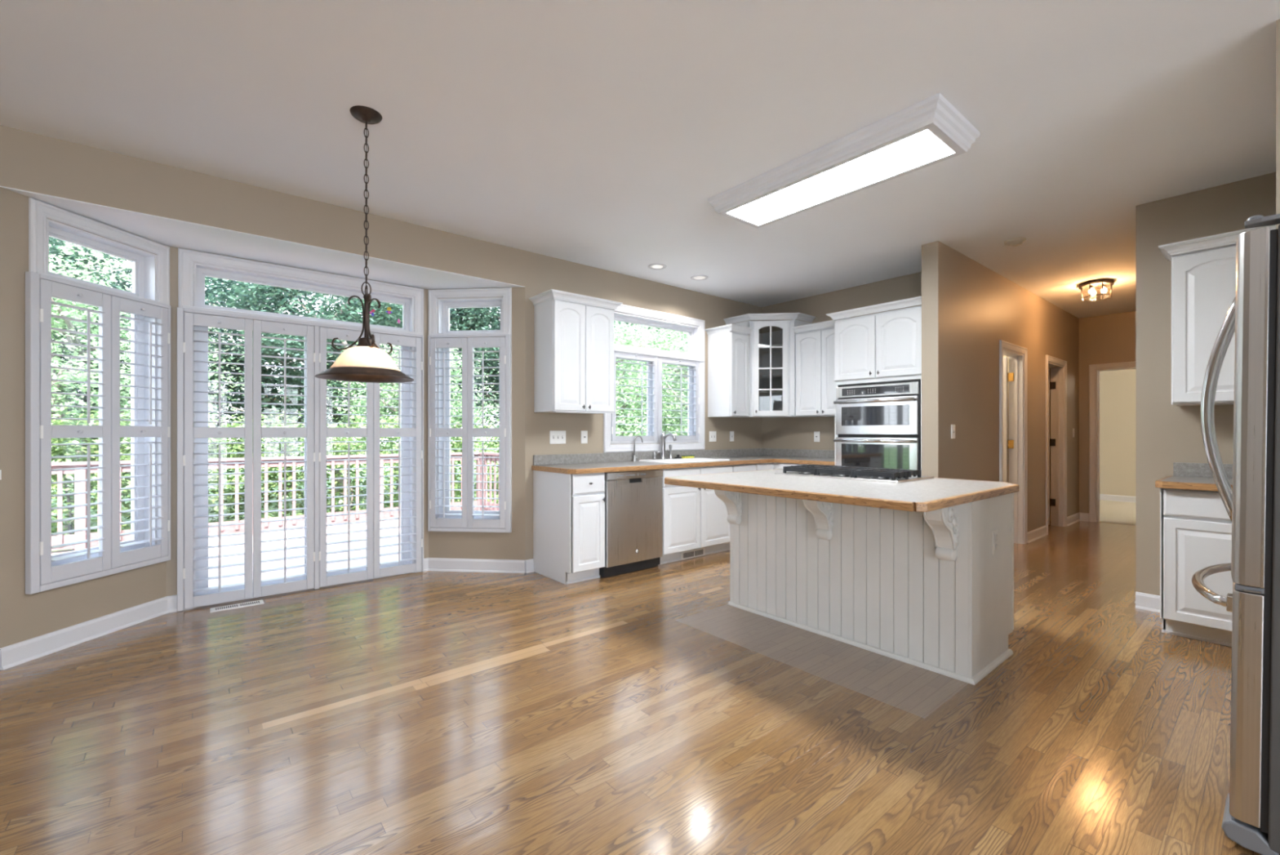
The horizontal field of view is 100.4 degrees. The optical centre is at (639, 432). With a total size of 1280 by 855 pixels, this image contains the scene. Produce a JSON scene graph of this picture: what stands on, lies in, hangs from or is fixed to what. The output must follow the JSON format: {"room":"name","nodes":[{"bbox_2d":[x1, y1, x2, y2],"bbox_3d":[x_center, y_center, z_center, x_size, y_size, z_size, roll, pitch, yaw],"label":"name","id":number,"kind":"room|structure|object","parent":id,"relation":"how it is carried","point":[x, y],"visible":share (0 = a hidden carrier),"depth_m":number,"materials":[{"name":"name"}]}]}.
{"room":"kitchen","nodes":[
{"label":"kitchen","id":0,"kind":"room"},
{"bbox_2d":[0,186,166,648],"bbox_3d":[-3.272,-0.021,3.131,0.150,2.442,0.863,0,0,5],"label":"wall","id":1,"kind":"structure","parent":0,"point":[24,616],"depth_m":2.78,"materials":[{"name":"beige paint"}]},
{"bbox_2d":[0,595,168,669],"bbox_3d":[-3.185,1.146,3.122,0.024,0.108,0.860,0,0,5],"label":"baseboard","id":2,"kind":"structure","parent":1,"relation":"attached to","point":[15,654],"depth_m":3.03,"materials":[{"name":"white paint"}]},
{"bbox_2d":[25,197,170,594],"bbox_3d":[-3.258,-0.194,3.187,0.206,2.087,0.771,0,0,5],"label":"window","id":3,"kind":"structure","parent":1,"relation":"in","point":[150,272],"depth_m":3.17,"materials":[{"name":"white paint"}]},
{"bbox_2d":[40,279,111,584],"bbox_3d":[-3.181,-0.002,3.008,0.084,1.631,0.352,0,0,5],"label":"plantation shutter","id":4,"kind":"object","parent":3,"relation":"attached to","point":[49,573],"visible":1,"depth_m":3.00,"materials":[{"name":"paint"}]},
{"bbox_2d":[111,295,169,568],"bbox_3d":[-3.147,-0.002,3.362,0.084,1.631,0.352,0,0,5],"label":"plantation shutter","id":5,"kind":"object","parent":3,"relation":"attached to","point":[118,558],"visible":1,"depth_m":3.35,"materials":[{"name":"paint"}]},
{"bbox_2d":[0,186,524,289],"bbox_3d":[-2.368,-1.421,3.940,2.927,0.359,0.810,0,0,-40],"label":"ceiling","id":6,"kind":"structure","parent":0,"point":[169,232],"depth_m":3.61,"materials":[{"name":"paint"}]},
{"bbox_2d":[166,245,428,595],"bbox_3d":[-2.547,-0.021,4.155,1.707,2.442,0.150,0,0,-40],"label":"wall","id":7,"kind":"structure","parent":0,"point":[171,565],"depth_m":3.58,"materials":[{"name":"beige paint"}]},
{"bbox_2d":[166,594,177,613],"bbox_3d":[-3.127,1.146,3.562,0.056,0.108,0.024,0,0,-40],"label":"baseboard","id":8,"kind":"structure","parent":7,"relation":"attached to","point":[171,599],"depth_m":3.56,"materials":[{"name":"white paint"}]},
{"bbox_2d":[182,311,253,608],"bbox_3d":[-2.929,0.190,3.709,0.380,1.996,0.084,0,0,-40],"label":"plantation shutter","id":9,"kind":"object","parent":7,"relation":"attached to","point":[191,319],"visible":1,"depth_m":3.68,"materials":[{"name":"paint"}]},
{"bbox_2d":[253,320,315,597],"bbox_3d":[-2.633,0.190,3.954,0.382,1.996,0.084,0,0,-40],"label":"plantation shutter","id":10,"kind":"object","parent":7,"relation":"attached to","point":[259,326],"visible":1,"depth_m":3.93,"materials":[{"name":"paint"}]},
{"bbox_2d":[177,248,423,611],"bbox_3d":[-2.537,-0.018,4.153,1.610,2.437,0.206,0,0,-40],"label":"door","id":11,"kind":"structure","parent":7,"relation":"in","point":[206,264],"depth_m":3.96,"materials":[{"name":"white paint"}]},
{"bbox_2d":[319,326,373,586],"bbox_3d":[-2.319,0.190,4.214,0.384,1.996,0.084,0,0,-40],"label":"plantation shutter","id":12,"kind":"object","parent":7,"relation":"attached to","point":[325,333],"visible":0.91,"depth_m":4.18,"materials":[{"name":"paint"}]},
{"bbox_2d":[373,333,422,577],"bbox_3d":[-2.021,0.190,4.460,0.383,1.996,0.084,0,0,-40],"label":"plantation shutter","id":13,"kind":"object","parent":7,"relation":"attached to","point":[400,340],"visible":0.96,"depth_m":4.44,"materials":[{"name":"paint"}]},
{"bbox_2d":[423,557,428,571],"bbox_3d":[-1.855,1.146,4.615,0.055,0.108,0.024,0,0,-40],"label":"baseboard","id":14,"kind":"structure","parent":7,"relation":"attached to","point":[426,559],"depth_m":4.61,"materials":[{"name":"white paint"}]},
{"bbox_2d":[0,124,761,559],"bbox_3d":[-0.848,-0.176,4.769,6.327,2.752,0.150,0,0,-40],"label":"wall","id":15,"kind":"structure","parent":0,"point":[29,162],"depth_m":3.81,"materials":[{"name":"beige paint"}]},
{"bbox_2d":[524,558,534,573],"bbox_3d":[-0.946,1.146,4.575,0.075,0.108,0.024,0,0,-40],"label":"baseboard","id":16,"kind":"structure","parent":15,"relation":"attached to","point":[529,563],"depth_m":4.57,"materials":[{"name":"white paint"}]},
{"bbox_2d":[549,430,565,444],"bbox_3d":[-0.730,0.045,4.757,0.165,0.118,0.016,0,0,-40],"label":"light switch","id":17,"kind":"object","parent":15,"relation":"attached to","point":[556,437],"visible":1,"depth_m":4.75,"materials":[{"name":"white plastic"}]},
{"bbox_2d":[528,288,622,413],"bbox_3d":[-0.554,-0.658,4.664,0.722,0.985,0.385,0,0,-40],"label":"upper cabinet","id":18,"kind":"object","parent":15,"relation":"attached to","point":[574,333],"visible":1,"depth_m":4.52,"materials":[{"name":"white wood"}]},
{"bbox_2d":[581,430,587,443],"bbox_3d":[-0.514,0.045,4.939,0.072,0.118,0.010,0,0,-40],"label":"wall outlet","id":19,"kind":"object","parent":15,"relation":"attached to","point":[584,433],"visible":1,"depth_m":4.93,"materials":[{"name":"white plastic"}]},
{"bbox_2d":[603,304,704,453],"bbox_3d":[0.136,-0.526,5.580,1.381,1.447,0.194,0,0,-40],"label":"window","id":20,"kind":"structure","parent":15,"relation":"in","point":[695,334],"depth_m":5.60,"materials":[{"name":"white paint"}]},
{"bbox_2d":[611,351,657,440],"bbox_3d":[-0.050,-0.348,5.328,0.592,0.870,0.084,0,0,-40],"label":"plantation shutter","id":21,"kind":"object","parent":20,"relation":"attached to","point":[616,354],"visible":0.77,"depth_m":5.33,"materials":[{"name":"paint"}]},
{"bbox_2d":[658,356,699,440],"bbox_3d":[0.419,-0.348,5.716,0.596,0.870,0.084,0,0,-40],"label":"plantation shutter","id":22,"kind":"object","parent":20,"relation":"attached to","point":[661,359],"visible":0.96,"depth_m":5.72,"materials":[{"name":"paint"}]},
{"bbox_2d":[533,448,835,465],"bbox_3d":[0.726,0.242,5.095,3.164,0.088,1.354,0,0,-40],"label":"backsplash","id":23,"kind":"structure","parent":15,"relation":"attached to","point":[558,459],"depth_m":5.64,"materials":[{"name":"laminate"}]},
{"bbox_2d":[709,431,716,441],"bbox_3d":[0.830,0.048,6.048,0.115,0.118,0.016,0,0,-40],"label":"light switch","id":24,"kind":"object","parent":15,"relation":"attached to","point":[713,434],"visible":1,"depth_m":6.05,"materials":[{"name":"white plastic"}]},
{"bbox_2d":[704,324,753,417],"bbox_3d":[0.989,-0.661,5.934,0.359,0.979,0.395,0,0,-40],"label":"upper cabinet","id":25,"kind":"object","parent":15,"relation":"attached to","point":[728,345],"visible":1,"depth_m":5.85,"materials":[{"name":"white wood"}]},
{"bbox_2d":[428,287,524,559],"bbox_3d":[-1.405,-0.021,4.676,0.863,2.442,0.150,0,0,5],"label":"wall","id":26,"kind":"structure","parent":0,"point":[448,544],"depth_m":4.57,"materials":[{"name":"beige paint"}]},
{"bbox_2d":[427,287,511,532],"bbox_3d":[-1.462,-0.191,4.673,0.740,2.092,0.206,0,0,5],"label":"window","id":27,"kind":"structure","parent":26,"relation":"in","point":[438,308],"depth_m":4.61,"materials":[{"name":"white paint"}]},
{"bbox_2d":[429,337,467,527],"bbox_3d":[-1.648,0.004,4.596,0.336,1.632,0.084,0,0,5],"label":"plantation shutter","id":28,"kind":"object","parent":27,"relation":"attached to","point":[435,343],"visible":1,"depth_m":4.58,"materials":[{"name":"paint"}]},
{"bbox_2d":[467,337,506,528],"bbox_3d":[-1.309,0.004,4.564,0.339,1.632,0.084,0,0,5],"label":"plantation shutter","id":29,"kind":"object","parent":27,"relation":"attached to","point":[473,342],"visible":1,"depth_m":4.56,"materials":[{"name":"paint"}]},
{"bbox_2d":[428,557,524,573],"bbox_3d":[-1.413,1.146,4.589,0.863,0.108,0.024,0,0,5],"label":"baseboard","id":30,"kind":"structure","parent":26,"relation":"attached to","point":[443,564],"depth_m":4.59,"materials":[{"name":"white paint"}]},
{"bbox_2d":[0,499,1279,854],"bbox_3d":[2.923,1.248,2.820,16.500,0.104,9.020,0,0,-40],"label":"floor","id":31,"kind":"structure","parent":0,"point":[644,711],"depth_m":2.16,"materials":[{"name":"brown wood"}]},
{"bbox_2d":[209,599,264,612],"bbox_3d":[-2.779,1.197,3.680,0.296,0.006,0.104,0,0,-40],"label":"floor vent","id":32,"kind":"object","parent":31,"relation":"in","point":[256,602],"visible":1,"depth_m":3.67,"materials":[{"name":"white plastic"}]},
{"bbox_2d":[533,470,605,584],"bbox_3d":[-0.591,0.763,4.464,0.328,0.874,0.646,0,0,-40],"label":"base cabinet","id":33,"kind":"object","parent":31,"relation":"on","point":[569,509],"visible":0.94,"depth_m":4.27,"materials":[{"name":"white paint"}]},
{"bbox_2d":[531,448,835,474],"bbox_3d":[0.721,0.262,5.090,3.180,0.127,1.354,0,0,-40],"label":"countertop","id":34,"kind":"structure","parent":33,"relation":"on","point":[585,463],"depth_m":5.18,"materials":[{"name":"laminate"}]},
{"bbox_2d":[632,435,643,461],"bbox_3d":[-0.019,0.158,5.273,0.132,0.256,0.039,0,0,-40],"label":"filter faucet","id":35,"kind":"object","parent":34,"relation":"on","point":[637,436],"visible":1,"depth_m":5.24,"materials":[{"name":"silver metal"}]},
{"bbox_2d":[657,430,676,458],"bbox_3d":[0.285,0.125,5.379,0.137,0.298,0.237,0,0,-40],"label":"kitchen faucet","id":36,"kind":"object","parent":34,"relation":"on","point":[663,435],"visible":0.98,"depth_m":5.43,"materials":[{"name":"silver metal"}]},
{"bbox_2d":[638,457,729,462],"bbox_3d":[0.454,0.362,5.366,0.860,0.179,0.490,0,0,-40],"label":"sink","id":37,"kind":"object","parent":34,"relation":"in","point":[695,459],"visible":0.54,"depth_m":5.36,"materials":[{"name":"white ceramic"}]},
{"bbox_2d":[599,469,662,577],"bbox_3d":[-0.222,0.765,4.766,0.612,0.869,0.609,0,0,-40],"label":"dishwasher","id":38,"kind":"object","parent":31,"relation":"on","point":[633,502],"visible":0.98,"depth_m":4.52,"materials":[{"name":"silver metal"}]},
{"bbox_2d":[658,464,732,564],"bbox_3d":[0.383,0.763,5.270,0.945,0.874,0.646,0,0,-40],"label":"base cabinet","id":39,"kind":"object","parent":31,"relation":"on","point":[695,523],"visible":0.58,"depth_m":4.99,"materials":[{"name":"white paint"}]},
{"bbox_2d":[680,546,705,559],"bbox_3d":[0.506,1.158,5.090,0.320,0.072,0.011,0,0,-40],"label":"vent","id":40,"kind":"object","parent":39,"relation":"attached to","point":[698,552],"depth_m":5.09,"materials":[{"name":"white plastic"}]},
{"bbox_2d":[725,463,755,550],"bbox_3d":[0.891,0.763,5.690,0.372,0.874,0.646,0,0,-40],"label":"base cabinet","id":41,"kind":"object","parent":31,"relation":"on","point":[745,467],"visible":0.03,"depth_m":5.44,"materials":[{"name":"white paint"}]},
{"bbox_2d":[755,462,777,470],"bbox_3d":[1.382,0.763,6.085,0.885,0.874,0.657,0,0,-40],"label":"base cabinet","id":42,"kind":"object","parent":31,"relation":"on","point":[773,465],"visible":0.11,"depth_m":5.69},
{"bbox_2d":[777,462,807,468],"bbox_3d":[1.908,0.763,5.642,0.646,0.874,0.694,0,0,-40],"label":"base cabinet","id":43,"kind":"object","parent":31,"relation":"on","point":[780,465],"visible":0.02,"depth_m":5.63,"materials":[{"name":"white paint"}]},
{"bbox_2d":[714,489,1013,684],"bbox_3d":[1.279,0.762,3.270,0.824,0.876,1.532,0,0,-40],"label":"kitchen island","id":44,"kind":"object","parent":31,"relation":"on","point":[933,590],"visible":0.77,"depth_m":2.90,"materials":[{"name":"paint"}]},
{"bbox_2d":[664,468,1018,511],"bbox_3d":[1.143,0.305,3.181,1.335,0.038,1.597,0,0,-40],"label":"island countertop","id":45,"kind":"structure","parent":44,"relation":"on","point":[936,493],"depth_m":2.77,"materials":[{"name":"laminate"}]},
{"bbox_2d":[774,464,934,482],"bbox_3d":[1.375,0.258,3.480,0.497,0.056,0.842,0,0,-40],"label":"gas cooktop","id":46,"kind":"object","parent":45,"relation":"in","point":[854,473],"visible":1,"depth_m":3.30,"materials":[{"name":"metal"}]},
{"bbox_2d":[992,529,998,554],"bbox_3d":[1.838,0.568,2.757,0.073,0.120,0.007,0,0,-40],"label":"outlet","id":47,"kind":"object","parent":44,"relation":"attached to","point":[995,532],"depth_m":2.75,"materials":[{"name":"paint"}]},
{"bbox_2d":[826,296,921,475],"bbox_3d":[2.361,0.028,5.042,0.712,2.344,0.900,0,0,-40],"label":"tall cabinet","id":48,"kind":"object","parent":31,"relation":"on","point":[883,346],"visible":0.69,"depth_m":4.80,"materials":[{"name":"white wood"}]},
{"bbox_2d":[833,379,920,470],"bbox_3d":[2.339,0.043,5.007,0.671,0.986,0.766,0,0,-40],"label":"double wall oven","id":49,"kind":"object","parent":48,"relation":"in","point":[878,424],"visible":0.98,"depth_m":4.79,"materials":[{"name":"silver metal"}]},
{"bbox_2d":[1160,487,1232,646],"bbox_3d":[3.420,0.763,3.150,0.613,0.874,0.446,0,0,-40],"label":"base cabinet","id":50,"kind":"object","parent":31,"relation":"on","point":[1196,525],"visible":0.44,"depth_m":3.04,"materials":[{"name":"white paint"}]},
{"bbox_2d":[1155,462,1232,491],"bbox_3d":[3.410,0.262,3.152,0.623,0.127,0.466,0,0,-40],"label":"countertop","id":51,"kind":"structure","parent":50,"relation":"on","point":[1190,476],"depth_m":3.30,"materials":[{"name":"laminate"}]},
{"bbox_2d":[1191,213,1279,854],"bbox_3d":[2.239,0.295,1.544,0.822,1.816,0.885,0,1,-40],"label":"refrigerator","id":52,"kind":"object","parent":31,"relation":"on","point":[1251,812],"visible":1,"depth_m":1.51,"materials":[{"name":"silver metal"}]},
{"bbox_2d":[0,0,1279,318],"bbox_3d":[1.936,-1.727,1.660,13.500,0.350,8.490,0,0,-40],"label":"ceiling","id":53,"kind":"structure","parent":0,"point":[600,134],"depth_m":2.56,"materials":[{"name":"paint"}]},
{"bbox_2d":[314,105,413,382],"bbox_3d":[-1.337,-0.906,2.604,0.432,1.292,0.432,0,0,-40],"label":"pendant light","id":54,"kind":"object","parent":53,"relation":"hanging from","point":[366,362],"visible":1,"depth_m":2.57,"materials":[{"name":"brown metal"}]},
{"bbox_2d":[648,263,666,269],"bbox_3d":[0.162,-1.547,4.991,0.176,0.006,0.176,0,0,-40],"label":"recessed light","id":55,"kind":"object","parent":53,"relation":"in","point":[653,266],"visible":1,"depth_m":4.99,"materials":[{"name":"white paint"}]},
{"bbox_2d":[690,275,708,279],"bbox_3d":[0.596,-1.547,5.349,0.176,0.006,0.176,0,0,-40],"label":"recessed light","id":56,"kind":"object","parent":53,"relation":"in","point":[695,277],"visible":1,"depth_m":5.34,"materials":[{"name":"white paint"}]},
{"bbox_2d":[707,93,980,228],"bbox_3d":[1.106,-1.501,3.153,0.512,0.098,1.442,0,0,-40],"label":"ceiling light","id":57,"kind":"object","parent":53,"relation":"attached to","point":[931,131],"visible":1,"depth_m":2.92,"materials":[{"name":"white paint"}]},
{"bbox_2d":[727,129,954,225],"bbox_3d":[1.106,-1.458,3.153,0.338,0.008,1.268,0,0,-40],"label":"diffuser","id":58,"kind":"object","parent":57,"relation":"attached to","point":[922,148],"depth_m":3.04,"materials":[{"name":"white"}]},
{"bbox_2d":[1004,237,1026,246],"bbox_3d":[3.040,-1.532,4.323,0.148,0.040,0.148,0,0,-40],"label":"smoke detector","id":59,"kind":"object","parent":53,"relation":"attached to","point":[1015,242],"visible":1,"depth_m":4.29,"materials":[{"name":"beige plastic"}]},
{"bbox_2d":[1078,278,1114,301],"bbox_3d":[4.751,-1.468,5.553,0.281,0.167,0.351,0,0,40],"label":"flush ceiling light","id":60,"kind":"object","parent":53,"relation":"attached to","point":[1087,288],"visible":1,"depth_m":5.52,"materials":[{"name":"brown metal"}]},
{"bbox_2d":[761,271,921,449],"bbox_3d":[2.280,-0.176,5.818,0.150,2.752,2.220,0,0,-40],"label":"wall","id":61,"kind":"structure","parent":0,"point":[782,433],"depth_m":6.00,"materials":[{"name":"beige paint"}]},
{"bbox_2d":[723,312,815,417],"bbox_3d":[1.478,-0.741,6.108,0.714,1.138,0.750,0,0,-40],"label":"upper cabinet","id":62,"kind":"object","parent":61,"relation":"attached to","point":[772,354],"visible":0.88,"depth_m":5.93,"materials":[{"name":"white wood"}]},
{"bbox_2d":[758,344,782,354],"bbox_3d":[1.480,-0.970,6.148,0.620,0.016,0.650,0,0,-40],"label":"shelf","id":63,"kind":"object","parent":62,"relation":"attached to","point":[762,348],"depth_m":6.17,"materials":[{"name":"wood"}]},
{"bbox_2d":[758,368,782,375],"bbox_3d":[1.480,-0.710,6.148,0.620,0.016,0.650,0,0,-40],"label":"shelf","id":64,"kind":"object","parent":62,"relation":"attached to","point":[761,371],"depth_m":6.21,"materials":[{"name":"wood"}]},
{"bbox_2d":[758,391,782,396],"bbox_3d":[1.480,-0.450,6.148,0.620,0.016,0.650,0,0,-40],"label":"shelf","id":65,"kind":"object","parent":62,"relation":"attached to","point":[761,393],"depth_m":6.17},
{"bbox_2d":[813,431,819,441],"bbox_3d":[1.998,0.050,6.030,0.010,0.118,0.072,0,0,-40],"label":"wall outlet","id":66,"kind":"object","parent":61,"relation":"attached to","point":[816,433],"visible":1,"depth_m":6.03,"materials":[{"name":"white plastic"}]},
{"bbox_2d":[791,317,848,417],"bbox_3d":[2.023,-0.661,5.708,0.383,0.979,0.655,0,0,-40],"label":"upper cabinet","id":67,"kind":"object","parent":61,"relation":"attached to","point":[815,342],"visible":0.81,"depth_m":5.68,"materials":[{"name":"white wood"}]},
{"bbox_2d":[921,240,1078,531],"bbox_3d":[4.161,-0.176,5.850,4.630,2.752,0.130,0,0,-40],"label":"wall","id":68,"kind":"structure","parent":0,"point":[967,307],"depth_m":4.88,"materials":[{"name":"beige paint"}]},
{"bbox_2d":[1027,524,1048,542],"bbox_3d":[4.480,1.146,6.014,0.750,0.108,0.024,0,0,-40],"label":"baseboard","id":69,"kind":"structure","parent":68,"relation":"attached to","point":[1035,534],"depth_m":6.01,"materials":[{"name":"white paint"}]},
{"bbox_2d":[1066,511,1080,525],"bbox_3d":[5.724,1.146,7.043,0.700,0.108,0.024,0,0,-40],"label":"baseboard","id":70,"kind":"structure","parent":68,"relation":"attached to","point":[1075,517],"depth_m":7.03,"materials":[{"name":"white paint"}]},
{"bbox_2d":[1003,355,1050,520],"bbox_3d":[3.897,-0.176,6.741,3.400,2.752,1.580,0,0,-40],"label":"wall","id":71,"kind":"structure","parent":0,"point":[1003,355],"depth_m":6.12,"materials":[{"name":"paint"}]},
{"bbox_2d":[999,339,1027,543],"bbox_3d":[3.611,0.146,5.809,0.826,2.108,0.812,0,0,-40],"label":"door","id":72,"kind":"structure","parent":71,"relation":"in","point":[1017,375],"depth_m":5.75,"materials":[{"name":"white paint"}]},
{"bbox_2d":[1045,355,1066,533],"bbox_3d":[4.859,0.146,6.841,0.876,2.108,0.812,0,0,-40],"label":"door","id":73,"kind":"structure","parent":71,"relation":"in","point":[1057,385],"depth_m":6.80,"materials":[{"name":"white paint"}]},
{"bbox_2d":[1078,311,1135,512],"bbox_3d":[6.345,-0.176,6.936,0.120,2.752,1.500,0,0,-40],"label":"wall","id":74,"kind":"structure","parent":0,"point":[1108,338],"depth_m":7.18,"materials":[{"name":"beige paint"}]},
{"bbox_2d":[1079,511,1088,521],"bbox_3d":[6.012,1.146,7.225,0.024,0.108,0.110,0,0,-40],"label":"baseboard","id":75,"kind":"structure","parent":74,"relation":"attached to","point":[1083,516],"depth_m":7.22,"materials":[{"name":"white paint"}]},
{"bbox_2d":[1088,360,1135,521],"bbox_3d":[6.666,0.146,7.111,0.882,2.108,0.896,0,0,-40],"label":"door frame","id":76,"kind":"structure","parent":74,"relation":"in","point":[1094,369],"depth_m":7.14,"materials":[{"name":"white paint"}]},
{"bbox_2d":[1099,368,1135,496],"bbox_3d":[7.590,-0.176,7.902,3.030,2.752,3.500,0,0,-40],"label":"wall","id":77,"kind":"structure","parent":0,"point":[1117,387],"depth_m":9.26,"materials":[{"name":"paint"}]},
{"bbox_2d":[1099,493,1135,502],"bbox_3d":[8.671,1.146,8.796,0.024,0.108,3.300,0,0,-40],"label":"baseboard","id":78,"kind":"structure","parent":77,"relation":"attached to","point":[1102,496],"depth_m":9.25,"materials":[{"name":"white paint"}]},
{"bbox_2d":[1135,172,1275,595],"bbox_3d":[3.651,-0.176,3.455,0.130,2.752,0.630,0,0,-40],"label":"wall","id":79,"kind":"structure","parent":0,"point":[1166,433],"depth_m":3.56,"materials":[{"name":"beige paint"}]},
{"bbox_2d":[1135,591,1159,612],"bbox_3d":[3.449,1.146,3.577,0.024,0.108,0.185,0,0,-40],"label":"baseboard","id":80,"kind":"structure","parent":79,"relation":"attached to","point":[1144,601],"depth_m":3.60,"materials":[{"name":"white paint"}]},
{"bbox_2d":[1173,462,1232,478],"bbox_3d":[3.650,0.242,3.336,0.019,0.088,0.444,0,0,-40],"label":"backsplash","id":81,"kind":"structure","parent":79,"relation":"attached to","point":[1180,468],"depth_m":3.42,"materials":[{"name":"laminate"}]},
{"bbox_2d":[1158,224,1275,405],"bbox_3d":[3.500,-0.661,3.233,0.383,0.979,0.474,0,0,-40],"label":"upper cabinet","id":82,"kind":"object","parent":79,"relation":"attached to","point":[1203,269],"visible":0.45,"depth_m":3.19,"materials":[{"name":"white wood"}]},
{"bbox_2d":[1275,19,1279,229],"bbox_3d":[3.138,-0.176,2.544,1.820,2.752,0.120,0,0,-40],"label":"wall","id":83,"kind":"structure","parent":0,"point":[1277,22],"depth_m":2.01,"materials":[{"name":"beige paint"}]},
{"label":"outside","id":84,"kind":"structure","parent":0,"visible":0},
{"bbox_2d":[51,442,498,551],"bbox_3d":[-26.393,2.160,39.748,130.000,0.680,85.100,0,0,-40],"label":"ground","id":85,"kind":"structure","parent":84,"point":[95,523],"depth_m":15.21,"materials":[{"name":"plant"}]},
{"bbox_2d":[48,238,213,490],"bbox_3d":[-14.581,-1.941,13.798,6.557,7.553,6.364,0,0,-5],"label":"tree","id":86,"kind":"object","parent":85,"relation":"on","point":[99,266],"visible":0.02,"depth_m":13.69,"materials":[{"name":"teal plant"}]},
{"bbox_2d":[48,236,223,449],"bbox_3d":[-11.246,-1.587,8.978,6.114,6.838,6.307,0,0,36],"label":"tree","id":87,"kind":"object","parent":85,"relation":"on","point":[55,251],"visible":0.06,"depth_m":9.09,"materials":[{"name":"green plant"}]},
{"bbox_2d":[48,238,274,550],"bbox_3d":[-8.329,-0.542,7.703,4.916,4.748,4.739,0,0,-25],"label":"tree","id":88,"kind":"object","parent":85,"relation":"on","point":[63,374],"visible":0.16,"depth_m":7.51,"materials":[{"name":"green plant"}]},
{"bbox_2d":[53,254,320,476],"bbox_3d":[-9.517,-1.429,11.615,5.663,6.523,5.496,0,0,44],"label":"tree","id":89,"kind":"object","parent":85,"relation":"on","point":[239,388],"visible":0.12,"depth_m":11.15,"materials":[{"name":"teal plant"}]},
{"bbox_2d":[51,400,400,551],"bbox_3d":[-5.969,0.769,7.587,4.903,2.474,1.782,0,0,-42],"label":"hedge","id":90,"kind":"object","parent":85,"relation":"on","point":[55,452],"visible":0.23,"depth_m":7.64,"materials":[{"name":"green plant"}]},
{"bbox_2d":[51,519,400,586],"bbox_3d":[-5.243,1.584,4.644,9.840,0.472,3.940,0,0,-40],"label":"deck","id":91,"kind":"object","parent":85,"relation":"on","point":[362,526],"visible":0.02,"depth_m":6.07,"materials":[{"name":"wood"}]},
{"bbox_2d":[51,451,479,551],"bbox_3d":[-5.783,0.844,6.598,7.990,1.011,0.150,0,0,-40],"label":"deck railing","id":92,"kind":"object","parent":91,"relation":"on","point":[79,474],"visible":0.35,"depth_m":7.17,"materials":[{"name":"wood"}]},
{"bbox_2d":[480,452,498,511],"bbox_3d":[-1.771,0.844,7.977,0.150,1.011,2.840,0,0,-40],"label":"deck railing","id":93,"kind":"object","parent":91,"relation":"on","point":[486,454],"visible":0.19,"depth_m":8.77,"materials":[{"name":"wood"}]},
{"bbox_2d":[204,277,377,495],"bbox_3d":[-10.173,-2.454,15.584,7.232,8.583,7.451,0,0,-28],"label":"tree","id":94,"kind":"object","parent":85,"relation":"on","point":[337,297],"visible":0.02,"depth_m":15.06,"materials":[{"name":"teal plant"}]},
{"bbox_2d":[204,276,489,511],"bbox_3d":[-6.528,-1.587,11.810,6.307,6.838,6.114,0,0,6],"label":"tree","id":95,"kind":"object","parent":85,"relation":"on","point":[339,316],"visible":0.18,"depth_m":10.75,"materials":[{"name":"green plant"}]},
{"bbox_2d":[284,297,500,460],"bbox_3d":[-5.910,-1.770,14.764,6.075,7.210,6.259,0,0,12],"label":"tree","id":96,"kind":"object","parent":85,"relation":"on","point":[451,310],"visible":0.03,"depth_m":14.38,"materials":[{"name":"teal plant"}]},
{"bbox_2d":[302,328,498,496],"bbox_3d":[-4.378,-0.169,10.533,3.991,3.998,4.140,0,0,-21],"label":"tree","id":97,"kind":"object","parent":85,"relation":"on","point":[388,394],"visible":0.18,"depth_m":10.25,"materials":[{"name":"green plant"}]},
{"bbox_2d":[315,296,500,426],"bbox_3d":[-7.110,-2.609,18.724,7.949,8.890,8.199,0,0,27],"label":"tree","id":98,"kind":"object","parent":85,"relation":"on","point":[334,296],"visible":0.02,"depth_m":17.82,"materials":[{"name":"green plant"}]},
{"bbox_2d":[349,413,626,509],"bbox_3d":[-2.652,0.772,10.453,5.609,2.411,1.778,0,0,-40],"label":"hedge","id":99,"kind":"object","parent":85,"relation":"on","point":[459,446],"visible":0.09,"depth_m":9.56,"materials":[{"name":"green plant"}]},
{"bbox_2d":[449,306,631,446],"bbox_3d":[-3.055,-1.655,15.526,6.237,6.975,6.433,0,0,4],"label":"tree","id":100,"kind":"object","parent":85,"relation":"on","point":[492,354],"visible":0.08,"depth_m":14.19,"materials":[{"name":"green plant"}]},
{"bbox_2d":[490,321,688,435],"bbox_3d":[-0.721,-0.542,11.884,4.916,4.748,4.739,0,0,-6],"label":"tree","id":101,"kind":"object","parent":85,"relation":"on","point":[620,334],"visible":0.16,"depth_m":11.20,"materials":[{"name":"green plant"}]},
{"bbox_2d":[613,320,688,435],"bbox_3d":[0.648,-1.587,17.609,6.307,6.838,6.114,0,0,34],"label":"tree","id":102,"kind":"object","parent":85,"relation":"on","point":[627,323],"visible":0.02,"depth_m":17.04,"materials":[{"name":"green plant"}]},
{"bbox_2d":[616,324,688,435],"bbox_3d":[1.418,-0.790,13.229,5.238,5.248,5.434,0,0,36],"label":"tree","id":103,"kind":"object","parent":85,"relation":"on","point":[675,338],"visible":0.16,"depth_m":12.91,"materials":[{"name":"green plant"}]},
{"bbox_2d":[621,322,688,435],"bbox_3d":[1.635,-1.941,20.216,6.557,7.553,6.364,0,0,7],"label":"tree","id":104,"kind":"object","parent":85,"relation":"on","point":[621,322],"visible":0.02,"depth_m":19.35,"materials":[{"name":"teal plant"}]},
{"bbox_2d":[664,337,688,426],"bbox_3d":[2.917,-0.915,16.058,5.487,5.498,5.692,0,0,38],"label":"tree","id":105,"kind":"object","parent":85,"relation":"on","point":[686,338],"visible":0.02,"depth_m":15.63,"materials":[{"name":"green plant"}]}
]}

